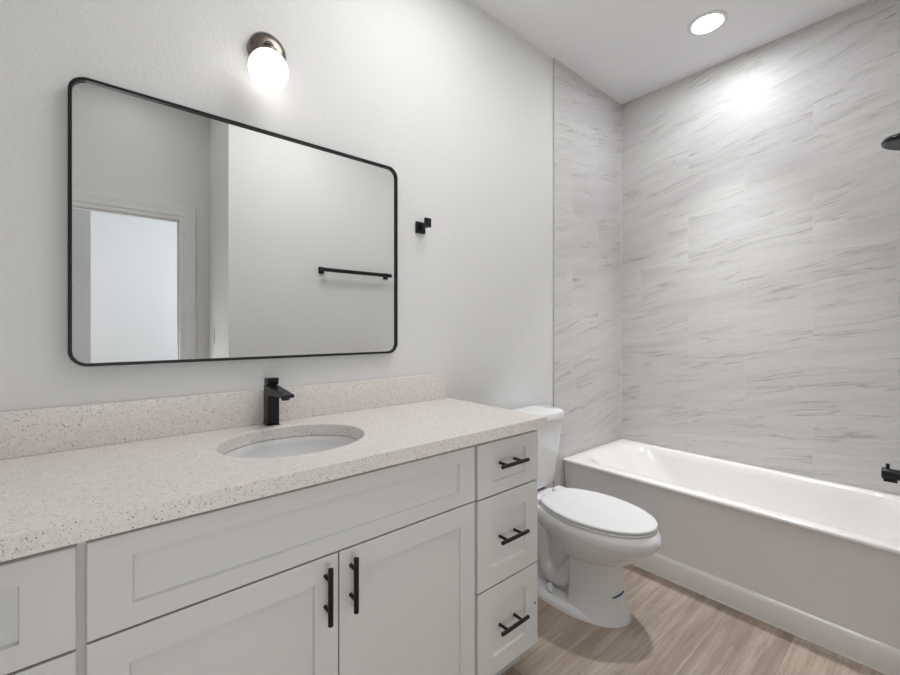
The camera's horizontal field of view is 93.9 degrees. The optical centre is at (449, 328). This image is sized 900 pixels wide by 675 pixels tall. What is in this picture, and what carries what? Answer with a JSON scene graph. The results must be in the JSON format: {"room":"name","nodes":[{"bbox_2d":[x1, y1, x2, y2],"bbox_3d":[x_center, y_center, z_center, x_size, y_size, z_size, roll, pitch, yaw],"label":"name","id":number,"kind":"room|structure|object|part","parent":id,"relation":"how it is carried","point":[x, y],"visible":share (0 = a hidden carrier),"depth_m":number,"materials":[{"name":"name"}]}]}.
{"room":"bathroom","nodes":[
{"label":"bathroom","id":0,"kind":"room"},
{"bbox_2d":[0,0,620,487],"bbox_3d":[-0.026,-0.178,1.998,3.445,2.827,0.107,0,0,-41],"label":"wall","id":1,"kind":"structure","parent":0,"point":[445,95],"depth_m":1.80,"materials":[{"name":"paint"}]},
{"bbox_2d":[0,373,444,459],"bbox_3d":[-0.626,0.258,1.409,1.566,0.112,0.023,0,0,-41],"label":"backsplash","id":2,"kind":"structure","parent":1,"relation":"attached to","point":[30,432],"depth_m":1.25,"materials":[{"name":"stone"}]},
{"bbox_2d":[68,77,397,366],"bbox_3d":[-0.608,-0.281,1.419,1.008,0.760,0.030,0,0,-41],"label":"mirror","id":3,"kind":"object","parent":1,"relation":"attached to","point":[194,235],"visible":1,"depth_m":1.30,"materials":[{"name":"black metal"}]},
{"bbox_2d":[247,31,288,90],"bbox_3d":[-0.583,-0.881,1.365,0.138,0.219,0.146,0,0,-41],"label":"wall light","id":4,"kind":"object","parent":1,"relation":"attached to","point":[267,66],"visible":1,"depth_m":1.32,"materials":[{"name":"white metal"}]},
{"bbox_2d":[415,217,430,233],"bbox_3d":[-0.113,-0.447,1.822,0.049,0.056,0.062,0,0,-41],"label":"robe hook","id":5,"kind":"object","parent":1,"relation":"attached to","point":[420,227],"visible":1,"depth_m":1.82,"materials":[{"name":"black metal"}]},
{"bbox_3d":[-0.129,-0.443,1.842,0.049,0.049,0.010,0,0,-40],"label":"wall plate","id":6,"kind":"part","parent":5,"relation":"part of","materials":[{"name":"black metal"}]},
{"bbox_3d":[-0.096,-0.456,1.803,0.032,0.038,0.010,0,0,-40],"label":"hook plate","id":7,"kind":"part","parent":5,"relation":"part of","materials":[{"name":"black metal"}]},
{"bbox_2d":[553,58,554,486],"bbox_3d":[0.610,-0.178,2.474,0.004,2.827,0.009,0,0,-41],"label":"trim","id":8,"kind":"structure","parent":1,"relation":"attached to","point":[553,58],"depth_m":2.47,"materials":[{"name":"tile"}]},
{"bbox_2d":[621,105,621,437],"bbox_3d":[1.216,-0.409,2.986,0.004,2.366,0.004,0,0,-41],"label":"trim","id":9,"kind":"structure","parent":1,"relation":"attached to","point":[621,105],"depth_m":2.98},
{"bbox_2d":[633,564,888,674],"bbox_3d":[1.163,1.233,1.967,0.012,0.004,1.480,0,0,-41],"label":"trim","id":10,"kind":"structure","parent":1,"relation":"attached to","point":[771,624],"depth_m":1.75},
{"bbox_2d":[469,0,867,104],"bbox_3d":[0.653,-1.632,-0.303,5.400,0.080,4.490,0,0,-41],"label":"ceiling","id":11,"kind":"structure","parent":0,"point":[629,50],"depth_m":2.24,"materials":[{"name":"paint"}]},
{"bbox_2d":[687,10,728,35],"bbox_3d":[1.339,-1.588,2.189,0.184,0.006,0.184,0,0,-41],"label":"recessed light","id":12,"kind":"object","parent":11,"relation":"in","point":[708,22],"visible":1,"depth_m":2.18,"materials":[{"name":"paint"}]},
{"bbox_2d":[501,565,883,674],"bbox_3d":[0.653,1.265,-0.303,5.400,0.060,4.490,0,0,-41],"label":"floor","id":13,"kind":"structure","parent":0,"point":[673,629],"depth_m":1.65,"materials":[{"name":"brown wood"}]},
{"bbox_2d":[0,542,80,674],"bbox_3d":[-0.907,0.793,0.798,0.318,0.884,0.584,0,0,-41],"label":"base cabinet","id":14,"kind":"object","parent":13,"relation":"on","point":[40,593],"visible":0.71,"depth_m":0.68,"materials":[{"name":"paint"}]},
{"bbox_3d":[-0.747,0.684,0.611,0.305,0.288,0.019,0,0,-40],"label":"drawer","id":15,"kind":"part","parent":14,"relation":"part of","materials":[{"name":"paint"}]},
{"bbox_2d":[81,446,474,674],"bbox_3d":[-0.435,0.793,1.201,0.922,0.884,0.584,0,0,-41],"label":"base cabinet","id":16,"kind":"object","parent":13,"relation":"on","point":[372,572],"visible":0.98,"depth_m":0.96,"materials":[{"name":"paint"}]},
{"bbox_3d":[-0.447,0.827,0.867,0.456,0.582,0.019,0,0,-40],"label":"door","id":17,"kind":"part","parent":16,"relation":"part of","materials":[{"name":"paint"}]},
{"bbox_2d":[0,397,546,561],"bbox_3d":[-0.440,0.332,1.206,1.585,0.036,0.570,0,0,-41],"label":"countertop","id":18,"kind":"structure","parent":16,"relation":"on","point":[49,501],"depth_m":0.97,"materials":[{"name":"stone"}]},
{"bbox_2d":[263,377,293,425],"bbox_3d":[-0.545,0.237,1.335,0.041,0.154,0.180,0,0,-41],"label":"faucet","id":19,"kind":"object","parent":18,"relation":"on","point":[273,391],"visible":1,"depth_m":1.37,"materials":[{"name":"black metal"}]},
{"bbox_3d":[-0.588,0.171,1.385,0.035,0.023,0.040,0,0,-40],"label":"lever","id":20,"kind":"part","parent":19,"relation":"part of","materials":[{"name":"black metal"}]},
{"bbox_3d":[-0.588,0.312,1.386,0.041,0.003,0.046,0,0,-40],"label":"plate","id":21,"kind":"part","parent":19,"relation":"part of","materials":[{"name":"black metal"}]},
{"bbox_2d":[223,434,358,457],"bbox_3d":[-0.445,0.425,1.211,0.456,0.150,0.402,0,0,-41],"label":"sink","id":22,"kind":"object","parent":18,"relation":"in","point":[303,444],"visible":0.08,"depth_m":1.37,"materials":[{"name":"ceramic"}]},
{"bbox_3d":[-0.281,0.615,0.973,0.012,0.131,0.036,0,0,-40],"label":"handle","id":23,"kind":"part","parent":16,"relation":"part of","materials":[{"name":"black metal"}]},
{"bbox_3d":[-0.232,0.613,1.015,0.012,0.131,0.036,0,0,-40],"label":"handle","id":24,"kind":"part","parent":16,"relation":"part of","materials":[{"name":"black metal"}]},
{"bbox_3d":[-0.100,0.827,1.163,0.450,0.582,0.019,0,0,-40],"label":"door","id":25,"kind":"part","parent":16,"relation":"part of","materials":[{"name":"paint"}]},
{"bbox_2d":[472,430,537,674],"bbox_3d":[0.034,0.793,1.602,0.312,0.884,0.584,0,0,-41],"label":"base cabinet","id":26,"kind":"object","parent":13,"relation":"on","point":[506,468],"visible":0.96,"depth_m":1.40,"materials":[{"name":"paint"}]},
{"bbox_3d":[0.194,0.684,1.415,0.298,0.288,0.019,0,0,-40],"label":"drawer","id":27,"kind":"part","parent":26,"relation":"part of","materials":[{"name":"paint"}]},
{"bbox_3d":[0.194,0.450,1.415,0.298,0.171,0.019,0,0,-40],"label":"drawer","id":28,"kind":"part","parent":26,"relation":"part of","materials":[{"name":"paint"}]},
{"bbox_3d":[0.194,0.976,1.415,0.298,0.285,0.019,0,0,-40],"label":"drawer","id":29,"kind":"part","parent":26,"relation":"part of","materials":[{"name":"paint"}]},
{"bbox_3d":[0.205,0.973,1.394,0.131,0.012,0.045,0,0,-40],"label":"handle","id":30,"kind":"part","parent":26,"relation":"part of","materials":[{"name":"black metal"}]},
{"bbox_3d":[0.205,0.683,1.394,0.131,0.012,0.045,0,0,-40],"label":"handle","id":31,"kind":"part","parent":26,"relation":"part of","materials":[{"name":"black metal"}]},
{"bbox_3d":[0.205,0.441,1.394,0.131,0.012,0.045,0,0,-40],"label":"handle","id":32,"kind":"part","parent":26,"relation":"part of","materials":[{"name":"black metal"}]},
{"bbox_2d":[509,405,661,627],"bbox_3d":[0.587,0.826,1.953,0.386,0.819,0.752,0,0,-41],"label":"toilet","id":33,"kind":"object","parent":13,"relation":"on","point":[586,538],"visible":0.81,"depth_m":1.81,"materials":[{"name":"ceramic"}]},
{"bbox_3d":[0.409,0.442,2.162,0.386,0.052,0.203,0,0,-40],"label":"tank lid","id":34,"kind":"part","parent":33,"relation":"part of","materials":[{"name":"ceramic"}]},
{"bbox_3d":[0.406,0.641,2.166,0.362,0.349,0.183,0,0,-40],"label":"tank","id":35,"kind":"part","parent":33,"relation":"part of","materials":[{"name":"ceramic"}]},
{"bbox_3d":[0.655,0.818,1.873,0.356,0.014,0.502,0,0,-40],"label":"seat","id":36,"kind":"part","parent":33,"relation":"part of","materials":[{"name":"plastic"}]},
{"bbox_3d":[0.656,0.803,1.873,0.360,0.018,0.504,0,0,-40],"label":"lid","id":37,"kind":"part","parent":33,"relation":"part of","materials":[{"name":"plastic"}]},
{"bbox_2d":[563,439,899,674],"bbox_3d":[1.430,1.004,2.188,0.713,0.461,1.488,0,0,-41],"label":"bathtub","id":38,"kind":"object","parent":13,"relation":"on","point":[815,560],"visible":0.98,"depth_m":1.89,"materials":[{"name":"ceramic"}]},
{"bbox_2d":[563,439,899,553],"bbox_3d":[1.430,0.955,2.188,0.713,0.362,1.488,0,0,-40],"label":"basin","id":39,"kind":"object","parent":38,"relation":"in","point":[699,504],"depth_m":2.08,"materials":[{"name":"ceramic"}]},
{"bbox_2d":[621,0,899,495],"bbox_3d":[1.785,-0.178,2.426,0.134,2.827,1.610,0,0,-41],"label":"wall","id":40,"kind":"structure","parent":0,"point":[761,190],"depth_m":2.31,"materials":[{"name":"stone"}]},
{"bbox_3d":[1.888,-0.178,1.592,0.794,2.827,0.009,0,0,-40],"label":"wall","id":41,"kind":"structure","parent":0,"visible":0},
{"bbox_2d":[881,463,899,483],"bbox_3d":[1.866,0.597,1.696,0.064,0.073,0.176,0,0,-41],"label":"tub spout","id":42,"kind":"object","parent":41,"relation":"attached to","point":[888,475],"visible":1,"depth_m":1.73,"materials":[{"name":"black metal"}]},
{"bbox_2d":[881,133,899,150],"bbox_3d":[1.869,-0.804,1.692,0.196,0.153,0.192,0,0,-41],"label":"shower head","id":43,"kind":"object","parent":41,"relation":"attached to","point":[892,142],"visible":1,"depth_m":1.72}
]}

